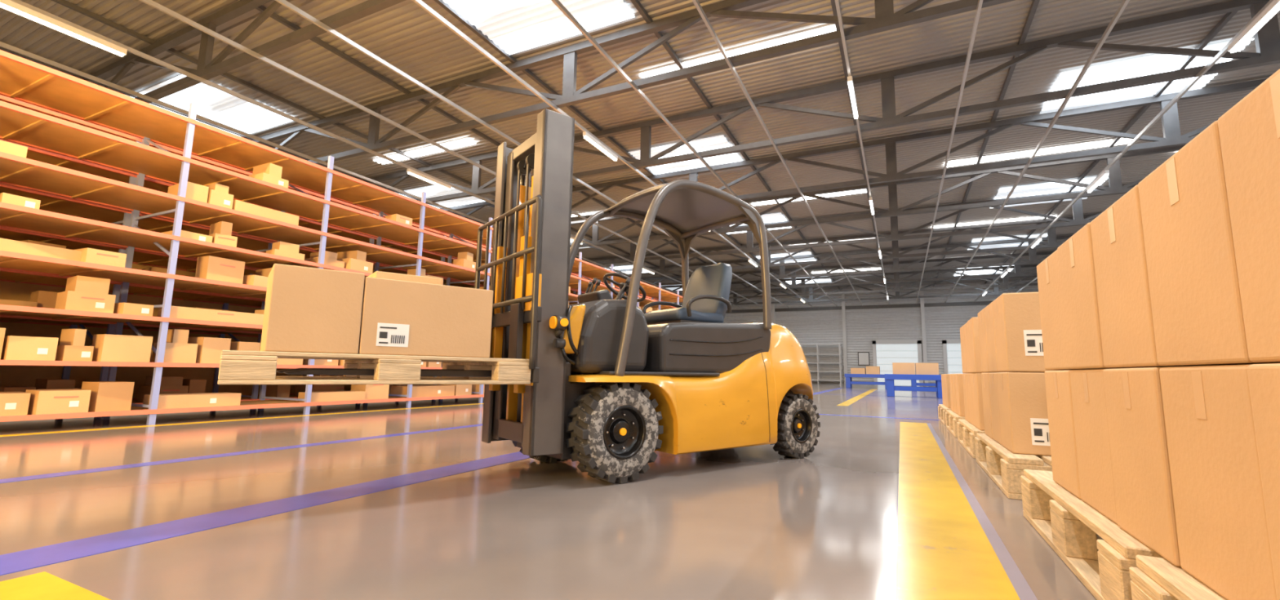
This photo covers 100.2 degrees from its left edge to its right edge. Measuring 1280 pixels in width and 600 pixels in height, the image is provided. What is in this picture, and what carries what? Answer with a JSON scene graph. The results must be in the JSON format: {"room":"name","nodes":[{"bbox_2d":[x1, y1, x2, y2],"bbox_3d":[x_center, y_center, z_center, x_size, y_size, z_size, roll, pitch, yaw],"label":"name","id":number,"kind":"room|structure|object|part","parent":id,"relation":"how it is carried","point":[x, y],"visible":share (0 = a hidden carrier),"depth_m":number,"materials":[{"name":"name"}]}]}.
{"room":"warehouse","nodes":[
{"label":"warehouse","id":0,"kind":"room"},
{"bbox_2d":[0,382,1103,599],"bbox_3d":[4.225,3.173,17.682,36.000,0.102,52.000,-3,-8,26],"label":"floor","id":1,"kind":"structure","parent":0,"point":[753,522],"depth_m":2.58,"materials":[{"name":"concrete"}]},
{"bbox_2d":[0,94,662,418],"bbox_3d":[-5.258,0.138,11.098,1.195,3.860,26.760,-3,-8,26],"label":"cardboard boxes","id":2,"kind":"object","parent":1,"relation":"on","point":[16,288],"visible":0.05,"depth_m":7.32,"materials":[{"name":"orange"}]},
{"bbox_2d":[0,49,683,424],"bbox_3d":[-4.075,0.083,10.527,1.165,3.860,26.760,-3,-8,26],"label":"storage rack","id":3,"kind":"object","parent":1,"relation":"on","point":[261,205],"visible":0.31,"depth_m":6.57,"materials":[{"name":"orange painted steel"},{"name":"white painted steel"}]},
{"bbox_2d":[275,108,820,484],"bbox_3d":[-0.261,0.047,4.032,4.007,2.363,1.150,7,-9,-37],"label":"forklift","id":4,"kind":"object","parent":1,"relation":"on","point":[614,384],"visible":1,"depth_m":3.67,"materials":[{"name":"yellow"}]},
{"bbox_2d":[217,350,530,384],"bbox_3d":[-1.504,0.397,3.071,1.430,0.145,1.000,7,-9,-37],"label":"wooden pallet","id":5,"kind":"object","parent":4,"relation":"on","point":[236,366],"visible":0.97,"depth_m":2.68,"materials":[{"name":"brown wood"}]},
{"bbox_2d":[259,263,364,354],"bbox_3d":[-1.647,0.068,2.683,0.375,0.398,0.440,7,-9,-37],"label":"cardboard box","id":6,"kind":"object","parent":5,"relation":"on","point":[307,309],"visible":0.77,"depth_m":2.50,"materials":[{"name":"brown cardboard"}]},
{"bbox_2d":[368,271,442,284],"bbox_3d":[-1.525,0.113,3.368,0.380,0.493,0.460,7,-9,-37],"label":"cardboard box","id":7,"kind":"object","parent":5,"relation":"on","point":[379,274],"visible":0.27,"depth_m":3.21,"materials":[{"name":"brown cardboard"}]},
{"bbox_2d":[356,276,493,357],"bbox_3d":[-1.231,0.124,2.994,0.660,0.382,0.444,7,-9,-37],"label":"cardboard box","id":8,"kind":"object","parent":5,"relation":"on","point":[398,317],"visible":0.82,"depth_m":2.80,"materials":[{"name":"brown cardboard"}]},
{"bbox_3d":[-0.908,-0.073,3.548,0.034,1.046,0.997,7,-9,-37],"label":"load backrest","id":9,"kind":"part","parent":4,"relation":"part of","materials":[{"name":"metal"}]},
{"bbox_3d":[-0.655,0.216,3.708,0.180,0.323,0.800,7,-9,-37],"label":"panel","id":10,"kind":"part","parent":4,"relation":"part of","materials":[{"name":"yellow metal"}]},
{"bbox_3d":[-0.328,-0.008,4.000,0.167,0.115,0.300,7,-9,-37],"label":"instrument panel","id":11,"kind":"part","parent":4,"relation":"part of","materials":[{"name":"black plastic"}]},
{"bbox_2d":[644,306,724,323],"bbox_3d":[0.361,0.146,4.500,0.525,0.105,0.480,7,-9,-37],"label":"seat cushion","id":12,"kind":"object","parent":4,"relation":"on","point":[677,314],"depth_m":4.33,"materials":[{"name":"black leather"}]},
{"bbox_3d":[0.395,0.114,4.529,0.524,0.258,0.615,7,-9,-37],"label":"seat frame","id":13,"kind":"part","parent":4,"relation":"part of","materials":[{"name":"black plastic"}]},
{"bbox_2d":[641,322,770,373],"bbox_3d":[0.343,0.397,4.456,1.204,0.435,0.950,7,-9,-37],"label":"hood","id":14,"kind":"object","parent":4,"relation":"attached to","point":[672,347],"depth_m":3.98,"materials":[{"name":"black plastic"}]},
{"bbox_3d":[0.594,-0.057,4.704,0.252,0.530,0.480,7,-9,-37],"label":"seat","id":15,"kind":"part","parent":4,"relation":"part of","materials":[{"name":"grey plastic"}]},
{"bbox_2d":[800,343,842,383],"bbox_3d":[13.739,4.891,41.175,3.300,3.000,0.900,-3,-8,26],"label":"storage shelf","id":16,"kind":"object","parent":1,"relation":"on","point":[818,354],"visible":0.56,"depth_m":40.70,"materials":[{"name":"grey metal"}]},
{"bbox_2d":[844,373,886,389],"bbox_3d":[12.053,4.293,28.284,2.200,0.740,1.200,-3,-8,26],"label":"work table","id":17,"kind":"object","parent":1,"relation":"on","point":[849,382],"visible":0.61,"depth_m":27.91,"materials":[{"name":"blue paint"}]},
{"bbox_2d":[850,366,879,374],"bbox_3d":[11.952,3.721,28.358,1.400,0.410,0.700,-3,-8,26],"label":"cardboard box","id":18,"kind":"object","parent":17,"relation":"on","point":[869,370],"visible":0.86,"depth_m":28.00,"materials":[{"name":"brown cardboard"}]},
{"bbox_2d":[884,373,942,398],"bbox_3d":[9.151,2.851,17.789,1.800,0.740,1.000,-3,-8,26],"label":"work table","id":19,"kind":"object","parent":1,"relation":"on","point":[891,388],"visible":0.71,"depth_m":17.46,"materials":[{"name":"blue paint"}]},
{"bbox_2d":[892,362,938,374],"bbox_3d":[9.183,2.295,17.852,1.350,0.380,0.600,-3,-8,26],"label":"cardboard box","id":20,"kind":"object","parent":19,"relation":"on","point":[907,368],"visible":0.86,"depth_m":17.59,"materials":[{"name":"brown cardboard"}]},
{"bbox_2d":[911,379,935,386],"bbox_3d":[14.754,4.167,26.982,2.000,0.740,1.200,-3,-8,26],"label":"work table","id":21,"kind":"object","parent":1,"relation":"on","point":[913,383],"visible":0.16,"depth_m":26.76,"materials":[{"name":"blue paint"}]},
{"bbox_2d":[937,404,951,425],"bbox_3d":[5.231,1.750,8.080,1.200,0.234,1.400,-3,-8,26],"label":"wooden pallet","id":22,"kind":"object","parent":1,"relation":"on","point":[942,409],"visible":0.17,"depth_m":8.24,"materials":[{"name":"brown wood"}]},
{"bbox_2d":[941,373,951,408],"bbox_3d":[5.248,1.388,8.139,1.076,0.497,1.226,-3,-8,26],"label":"cartons","id":23,"kind":"object","parent":22,"relation":"on","point":[944,377],"visible":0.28,"depth_m":8.04,"materials":[{"name":"cardboard"}]},
{"bbox_2d":[945,409,964,437],"bbox_3d":[4.491,1.537,6.564,1.200,0.234,1.400,-3,-8,26],"label":"wooden pallet","id":24,"kind":"object","parent":1,"relation":"on","point":[952,418],"visible":0.19,"depth_m":6.71,"materials":[{"name":"brown wood"}]},
{"bbox_2d":[949,373,964,416],"bbox_3d":[4.500,1.172,6.606,1.082,0.497,1.226,-3,-8,26],"label":"cartons","id":25,"kind":"object","parent":24,"relation":"on","point":[956,383],"visible":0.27,"depth_m":6.50,"materials":[{"name":"cardboard"}]},
{"bbox_2d":[956,418,984,458],"bbox_3d":[3.729,1.317,5.004,1.200,0.234,1.400,-3,-8,26],"label":"wooden pallet","id":26,"kind":"object","parent":1,"relation":"on","point":[966,431],"visible":0.17,"depth_m":5.16,"materials":[{"name":"brown wood"}]},
{"bbox_2d":[960,316,988,430],"bbox_3d":[3.738,0.702,5.069,1.082,0.997,1.226,-3,-8,26],"label":"cartons","id":27,"kind":"object","parent":26,"relation":"on","point":[969,331],"visible":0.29,"depth_m":4.99,"materials":[{"name":"cardboard"}]},
{"bbox_2d":[974,433,1052,499],"bbox_3d":[3.010,1.109,3.534,1.200,0.234,1.500,-3,-8,26],"label":"wooden pallet","id":28,"kind":"object","parent":1,"relation":"on","point":[1004,467],"visible":0.28,"depth_m":3.23,"materials":[{"name":"brown wood"}]},
{"bbox_2d":[977,292,1051,455],"bbox_3d":[3.054,0.505,3.668,1.081,0.997,1.230,-3,-8,26],"label":"cartons","id":29,"kind":"object","parent":28,"relation":"on","point":[1015,415],"visible":0.28,"depth_m":3.35,"materials":[{"name":"cardboard"}]},
{"bbox_2d":[1020,469,1164,599],"bbox_3d":[2.191,0.873,1.858,1.200,0.234,1.400,-3,-8,26],"label":"wooden pallet","id":30,"kind":"object","parent":1,"relation":"on","point":[1070,526],"visible":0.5,"depth_m":1.99,"materials":[{"name":"brown wood"}]},
{"bbox_2d":[1036,184,1181,566],"bbox_3d":[2.101,0.230,1.718,1.081,0.997,1.226,-3,-8,26],"label":"cartons","id":31,"kind":"object","parent":30,"relation":"on","point":[1108,442],"visible":0.46,"depth_m":1.71,"materials":[{"name":"cardboard"}]},
{"bbox_2d":[1128,555,1226,599],"bbox_3d":[1.551,0.688,0.547,1.200,0.234,1.400,-3,-8,26],"label":"wooden pallet","id":32,"kind":"object","parent":1,"relation":"on","point":[1154,578],"visible":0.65,"depth_m":1.30,"materials":[{"name":"brown wood"}]},
{"bbox_2d":[1137,68,1279,599],"bbox_3d":[1.563,0.074,0.617,1.082,0.997,1.226,-3,-8,26],"label":"cartons","id":33,"kind":"object","parent":32,"relation":"on","point":[1211,211],"visible":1,"depth_m":1.11,"materials":[{"name":"cardboard"}]},
{"bbox_2d":[0,0,1238,296],"bbox_3d":[4.351,-4.051,18.639,32.080,0.080,52.000,-3,-8,26],"label":"ceiling lights","id":34,"kind":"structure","parent":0,"point":[639,7],"depth_m":12.55},
{"bbox_2d":[130,74,292,136],"bbox_3d":[-11.261,-4.967,13.999,3.000,0.035,2.500,-3,-8,26],"label":"window","id":35,"kind":"structure","parent":34,"relation":"attached to","point":[213,104],"depth_m":13.85,"materials":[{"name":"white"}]},
{"bbox_2d":[373,139,475,164],"bbox_3d":[-6.710,-4.558,16.486,4.000,0.035,0.340,-3,-8,26],"label":"window","id":36,"kind":"structure","parent":34,"relation":"attached to","point":[466,142],"depth_m":16.39,"materials":[{"name":"white"}]},
{"bbox_2d":[399,186,484,208],"bbox_3d":[-7.777,-3.961,21.130,3.000,0.035,2.500,-3,-8,26],"label":"window","id":37,"kind":"structure","parent":34,"relation":"attached to","point":[436,191],"depth_m":20.68,"materials":[{"name":"white glass"}]},
{"bbox_2d":[442,0,635,54],"bbox_3d":[-1.990,-5.397,9.531,3.000,0.035,2.500,-3,-8,26],"label":"window","id":38,"kind":"structure","parent":34,"relation":"attached to","point":[516,26],"depth_m":10.08,"materials":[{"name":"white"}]},
{"bbox_2d":[606,266,648,274],"bbox_3d":[-0.810,-1.948,35.392,3.000,0.035,2.500,-3,-8,26],"label":"window","id":39,"kind":"structure","parent":34,"relation":"attached to","point":[627,267],"depth_m":34.83,"materials":[{"name":"white glass"}]},
{"bbox_2d":[0,0,1273,310],"bbox_3d":[4.095,-2.777,18.585,32.984,0.070,52.000,-3,-8,26],"label":"rails","id":40,"kind":"object","parent":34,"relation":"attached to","point":[150,2],"visible":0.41,"depth_m":10.54,"materials":[{"name":"silver metal"}]},
{"bbox_2d":[0,0,127,57],"bbox_3d":[-9.027,-4.258,8.376,0.080,0.130,1.500,-3,-8,26],"label":"fluorescent tube light","id":41,"kind":"object","parent":40,"relation":"attached to","point":[8,5],"visible":1,"depth_m":8.33,"materials":[{"name":"white paint"}]},
{"bbox_2d":[406,168,451,190],"bbox_3d":[-5.848,-3.340,14.883,0.080,0.130,1.500,-3,-8,26],"label":"fluorescent tube light","id":42,"kind":"object","parent":40,"relation":"attached to","point":[410,171],"visible":1,"depth_m":14.79,"materials":[{"name":"white paint"}]},
{"bbox_2d":[582,131,617,160],"bbox_3d":[-0.907,-3.570,12.502,0.080,0.130,1.500,-3,-8,26],"label":"fluorescent tube light","id":43,"kind":"object","parent":40,"relation":"attached to","point":[587,136],"visible":1,"depth_m":12.39,"materials":[{"name":"white paint"}]},
{"bbox_2d":[642,266,654,274],"bbox_3d":[0.423,-1.529,27.719,0.080,0.130,1.500,-3,-8,26],"label":"fluorescent tube light","id":44,"kind":"object","parent":40,"relation":"attached to","point":[643,268],"visible":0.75,"depth_m":27.68,"materials":[{"name":"white paint"}]},
{"bbox_2d":[748,258,757,266],"bbox_3d":[5.364,-1.759,25.337,0.080,0.130,1.500,-3,-8,26],"label":"fluorescent tube light","id":45,"kind":"object","parent":40,"relation":"attached to","point":[750,260],"visible":1,"depth_m":25.19,"materials":[{"name":"white paint"}]},
{"bbox_2d":[847,75,857,119],"bbox_3d":[4.035,-3.799,10.120,0.080,0.130,1.500,-3,-8,26],"label":"fluorescent tube light","id":46,"kind":"object","parent":40,"relation":"attached to","point":[850,81],"visible":1,"depth_m":9.93,"materials":[{"name":"white paint"}]},
{"bbox_2d":[869,196,874,214],"bbox_3d":[7.170,-2.893,16.538,0.080,0.130,1.500,-3,-8,26],"label":"fluorescent tube light","id":47,"kind":"object","parent":40,"relation":"attached to","point":[871,203],"visible":1,"depth_m":16.34,"materials":[{"name":"white paint"}]},
{"bbox_2d":[878,248,881,258],"bbox_3d":[10.305,-1.988,22.956,0.080,0.130,1.500,-3,-8,26],"label":"fluorescent tube light","id":48,"kind":"object","parent":40,"relation":"attached to","point":[879,249],"visible":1,"depth_m":22.63,"materials":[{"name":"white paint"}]},
{"bbox_2d":[1000,270,1008,277],"bbox_3d":[18.382,-1.312,26.992,0.080,0.130,1.500,-3,-8,26],"label":"fluorescent tube light","id":49,"kind":"object","parent":40,"relation":"attached to","point":[1005,272],"visible":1,"depth_m":26.83,"materials":[{"name":"white paint"}]},
{"bbox_2d":[1031,235,1042,248],"bbox_3d":[15.246,-2.217,20.575,0.080,0.130,1.500,-3,-8,26],"label":"fluorescent tube light","id":50,"kind":"object","parent":40,"relation":"attached to","point":[1038,239],"visible":1,"depth_m":20.43,"materials":[{"name":"white paint"}]},
{"bbox_2d":[1086,169,1109,192],"bbox_3d":[12.111,-3.123,14.157,0.080,0.130,1.500,-3,-8,26],"label":"fluorescent tube light","id":51,"kind":"object","parent":40,"relation":"attached to","point":[1106,172],"visible":1,"depth_m":14.03,"materials":[{"name":"white paint"}]},
{"bbox_2d":[1227,0,1279,53],"bbox_3d":[8.976,-4.029,7.739,0.080,0.130,1.500,-3,-8,26],"label":"fluorescent tube light","id":52,"kind":"object","parent":40,"relation":"attached to","point":[1273,7],"visible":1,"depth_m":7.80,"materials":[{"name":"white paint"}]},
{"bbox_2d":[662,287,682,290],"bbox_3d":[2.674,-0.942,42.523,3.000,0.035,2.500,-3,-8,26],"label":"window","id":53,"kind":"structure","parent":34,"relation":"attached to","point":[669,288],"depth_m":42.69,"materials":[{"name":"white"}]},
{"bbox_2d":[627,135,742,174],"bbox_3d":[1.494,-4.391,16.662,3.000,0.035,2.500,-3,-8,26],"label":"window","id":54,"kind":"structure","parent":34,"relation":"attached to","point":[719,141],"depth_m":16.36,"materials":[{"name":"white glass"}]},
{"bbox_2d":[640,26,835,78],"bbox_3d":[1.945,-5.106,11.213,4.200,0.035,0.340,-3,-8,26],"label":"window","id":55,"kind":"structure","parent":34,"relation":"attached to","point":[831,29],"depth_m":10.99,"materials":[{"name":"white"}]},
{"bbox_2d":[727,213,791,234],"bbox_3d":[4.977,-3.385,23.793,3.000,0.035,2.500,-3,-8,26],"label":"window","id":56,"kind":"structure","parent":34,"relation":"attached to","point":[775,217],"depth_m":23.04,"materials":[{"name":"white glass"}]},
{"bbox_2d":[755,252,815,263],"bbox_3d":[8.461,-2.379,30.924,3.000,0.035,2.500,-3,-8,26],"label":"window","id":57,"kind":"structure","parent":34,"relation":"attached to","point":[806,253],"depth_m":30.71,"materials":[{"name":"white glass"}]},
{"bbox_2d":[751,189,866,205],"bbox_3d":[6.300,-3.848,20.127,4.200,0.035,0.340,-3,-8,26],"label":"window","id":58,"kind":"structure","parent":34,"relation":"attached to","point":[864,190],"depth_m":19.94,"materials":[{"name":"white glass"}]},
{"bbox_2d":[786,278,831,284],"bbox_3d":[11.944,-1.373,38.055,3.000,0.035,2.500,-3,-8,26],"label":"window","id":59,"kind":"structure","parent":34,"relation":"attached to","point":[818,281],"depth_m":38.35,"materials":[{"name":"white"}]},
{"bbox_2d":[812,268,880,273],"bbox_3d":[13.180,-1.861,34.211,4.200,0.035,0.340,-3,-8,26],"label":"window","id":60,"kind":"structure","parent":34,"relation":"attached to","point":[869,268],"depth_m":34.16,"materials":[{"name":"white glass"}]},
{"bbox_2d":[954,268,1013,275],"bbox_3d":[21.485,-1.816,33.457,3.000,0.035,2.500,-3,-8,26],"label":"window","id":61,"kind":"structure","parent":34,"relation":"attached to","point":[989,271],"depth_m":33.87,"materials":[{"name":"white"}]},
{"bbox_2d":[967,234,1047,249],"bbox_3d":[18.001,-2.822,26.326,3.000,0.035,2.500,-3,-8,26],"label":"window","id":62,"kind":"structure","parent":34,"relation":"attached to","point":[1016,244],"depth_m":26.43,"materials":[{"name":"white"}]},
{"bbox_2d":[946,138,1133,167],"bbox_3d":[11.588,-4.327,15.816,4.500,0.035,0.340,-3,-8,26],"label":"window","id":63,"kind":"structure","parent":34,"relation":"attached to","point":[1124,141],"depth_m":15.73,"materials":[{"name":"white"}]},
{"bbox_2d":[990,176,1107,208],"bbox_3d":[14.518,-3.828,19.195,3.000,0.035,2.500,-3,-8,26],"label":"window","id":64,"kind":"structure","parent":34,"relation":"attached to","point":[1046,188],"depth_m":18.84,"materials":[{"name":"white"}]},
{"bbox_2d":[1040,38,1254,114],"bbox_3d":[11.034,-4.834,12.063,3.000,0.035,2.500,-3,-8,26],"label":"window","id":65,"kind":"structure","parent":34,"relation":"attached to","point":[1165,63],"depth_m":11.80,"materials":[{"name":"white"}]},
{"bbox_2d":[0,0,1279,294],"bbox_3d":[4.353,-4.128,18.649,36.000,0.035,52.000,-3,-8,26],"label":"ceiling","id":66,"kind":"structure","parent":0,"point":[404,35],"depth_m":12.62,"materials":[{"name":"grey metal"}]},
{"bbox_2d":[83,0,405,103],"bbox_3d":[-1.382,-5.079,6.844,36.000,1.220,0.140,-3,-8,26],"label":"roof truss","id":67,"kind":"object","parent":66,"relation":"attached to","point":[207,68],"depth_m":9.85,"materials":[{"name":"grey metal"}]},
{"bbox_2d":[249,0,1014,164],"bbox_3d":[0.195,-4.624,10.071,36.000,1.220,0.140,-3,-8,26],"label":"roof truss","id":68,"kind":"object","parent":66,"relation":"attached to","point":[885,20],"depth_m":10.29,"materials":[{"name":"grey metal"}]},
{"bbox_2d":[363,0,1279,204],"bbox_3d":[1.771,-4.169,13.297,36.000,1.220,0.140,-3,-8,26],"label":"roof truss","id":69,"kind":"object","parent":66,"relation":"attached to","point":[1267,39],"depth_m":11.14,"materials":[{"name":"grey metal"}]},
{"bbox_2d":[582,213,1096,276],"bbox_3d":[8.077,-2.348,26.205,36.000,1.220,0.140,-3,-8,26],"label":"roof truss","id":70,"kind":"object","parent":66,"relation":"attached to","point":[1051,235],"depth_m":24.51,"materials":[{"name":"grey metal"}]},
{"bbox_2d":[613,235,1072,285],"bbox_3d":[9.653,-1.893,29.431,36.000,1.220,0.140,-3,-8,26],"label":"roof truss","id":71,"kind":"object","parent":66,"relation":"attached to","point":[1032,252],"depth_m":27.69,"materials":[{"name":"grey metal"}]},
{"bbox_2d":[640,251,1053,293],"bbox_3d":[11.229,-1.437,32.658,36.000,1.220,0.140,-3,-8,26],"label":"roof truss","id":72,"kind":"object","parent":66,"relation":"attached to","point":[1017,273],"depth_m":30.93,"materials":[{"name":"grey metal"}]},
{"bbox_2d":[656,264,1038,298],"bbox_3d":[12.806,-0.982,35.885,36.000,1.220,0.140,-3,-8,26],"label":"roof truss","id":73,"kind":"object","parent":66,"relation":"attached to","point":[1006,281],"depth_m":34.17,"materials":[{"name":"grey metal"}]},
{"bbox_2d":[570,184,1137,265],"bbox_3d":[6.500,-2.803,22.978,36.000,1.220,0.140,-3,-8,26],"label":"roof truss","id":74,"kind":"object","parent":66,"relation":"attached to","point":[1077,211],"depth_m":21.19,"materials":[{"name":"grey metal"}]},
{"bbox_2d":[441,78,1267,227],"bbox_3d":[3.347,-3.714,16.524,36.000,1.220,0.140,-3,-8,26],"label":"roof truss","id":75,"kind":"object","parent":66,"relation":"attached to","point":[1172,137],"depth_m":14.03,"materials":[{"name":"grey metal"}]},
{"bbox_2d":[675,275,1038,306],"bbox_3d":[14.382,-0.527,39.112,36.000,1.220,0.140,-3,-8,26],"label":"roof truss","id":76,"kind":"object","parent":66,"relation":"attached to","point":[996,291],"depth_m":37.55,"materials":[{"name":"grey metal"}]},
{"bbox_2d":[569,145,1184,248],"bbox_3d":[4.924,-3.258,19.751,36.000,1.220,0.140,-3,-8,26],"label":"roof truss","id":77,"kind":"object","parent":66,"relation":"attached to","point":[1115,187],"depth_m":17.48,"materials":[{"name":"grey metal"}]},
{"bbox_2d":[933,217,1044,228],"bbox_3d":[15.072,-3.321,22.947,4.500,0.035,0.340,-3,-8,26],"label":"window","id":78,"kind":"structure","parent":66,"relation":"attached to","point":[1038,217],"depth_m":22.93,"materials":[{"name":"white glass"}]},
{"bbox_2d":[673,280,1038,383],"bbox_3d":[15.655,2.740,41.439,36.400,7.400,0.200,-3,-8,26],"label":"wall","id":79,"kind":"structure","parent":0,"point":[863,326],"depth_m":40.70,"materials":[{"name":"grey metal"}]},
{"bbox_2d":[725,301,992,313],"bbox_3d":[15.631,0.616,41.594,36.000,0.250,0.080,-3,-8,26],"label":"trim","id":80,"kind":"structure","parent":79,"relation":"attached to","point":[976,303],"depth_m":40.56,"materials":[{"name":"metal"}]},
{"bbox_2d":[857,351,869,365],"bbox_3d":[16.907,4.442,40.414,0.800,1.000,0.090,-3,-8,26],"label":"notice board","id":81,"kind":"object","parent":79,"relation":"attached to","point":[863,357],"visible":1,"depth_m":40.38,"materials":[{"name":"grey"}]},
{"bbox_2d":[771,281,1013,383],"bbox_3d":[18.166,2.689,39.968,27.240,7.200,0.250,-3,-8,26],"label":"trim","id":82,"kind":"structure","parent":79,"relation":"attached to","point":[922,300],"depth_m":40.73,"materials":[{"name":"white paint"}]},
{"bbox_2d":[872,339,923,385],"bbox_3d":[18.928,4.588,39.350,3.250,3.300,0.190,-3,-8,26],"label":"door","id":83,"kind":"structure","parent":79,"relation":"in","point":[885,352],"depth_m":39.51,"materials":[{"name":"white metal"}]},
{"bbox_2d":[942,339,964,373],"bbox_3d":[22.911,4.403,37.430,2.900,3.300,0.190,-3,-8,26],"label":"door","id":84,"kind":"structure","parent":79,"relation":"in","point":[952,353],"depth_m":37.87,"materials":[{"name":"white metal"}]}
]}

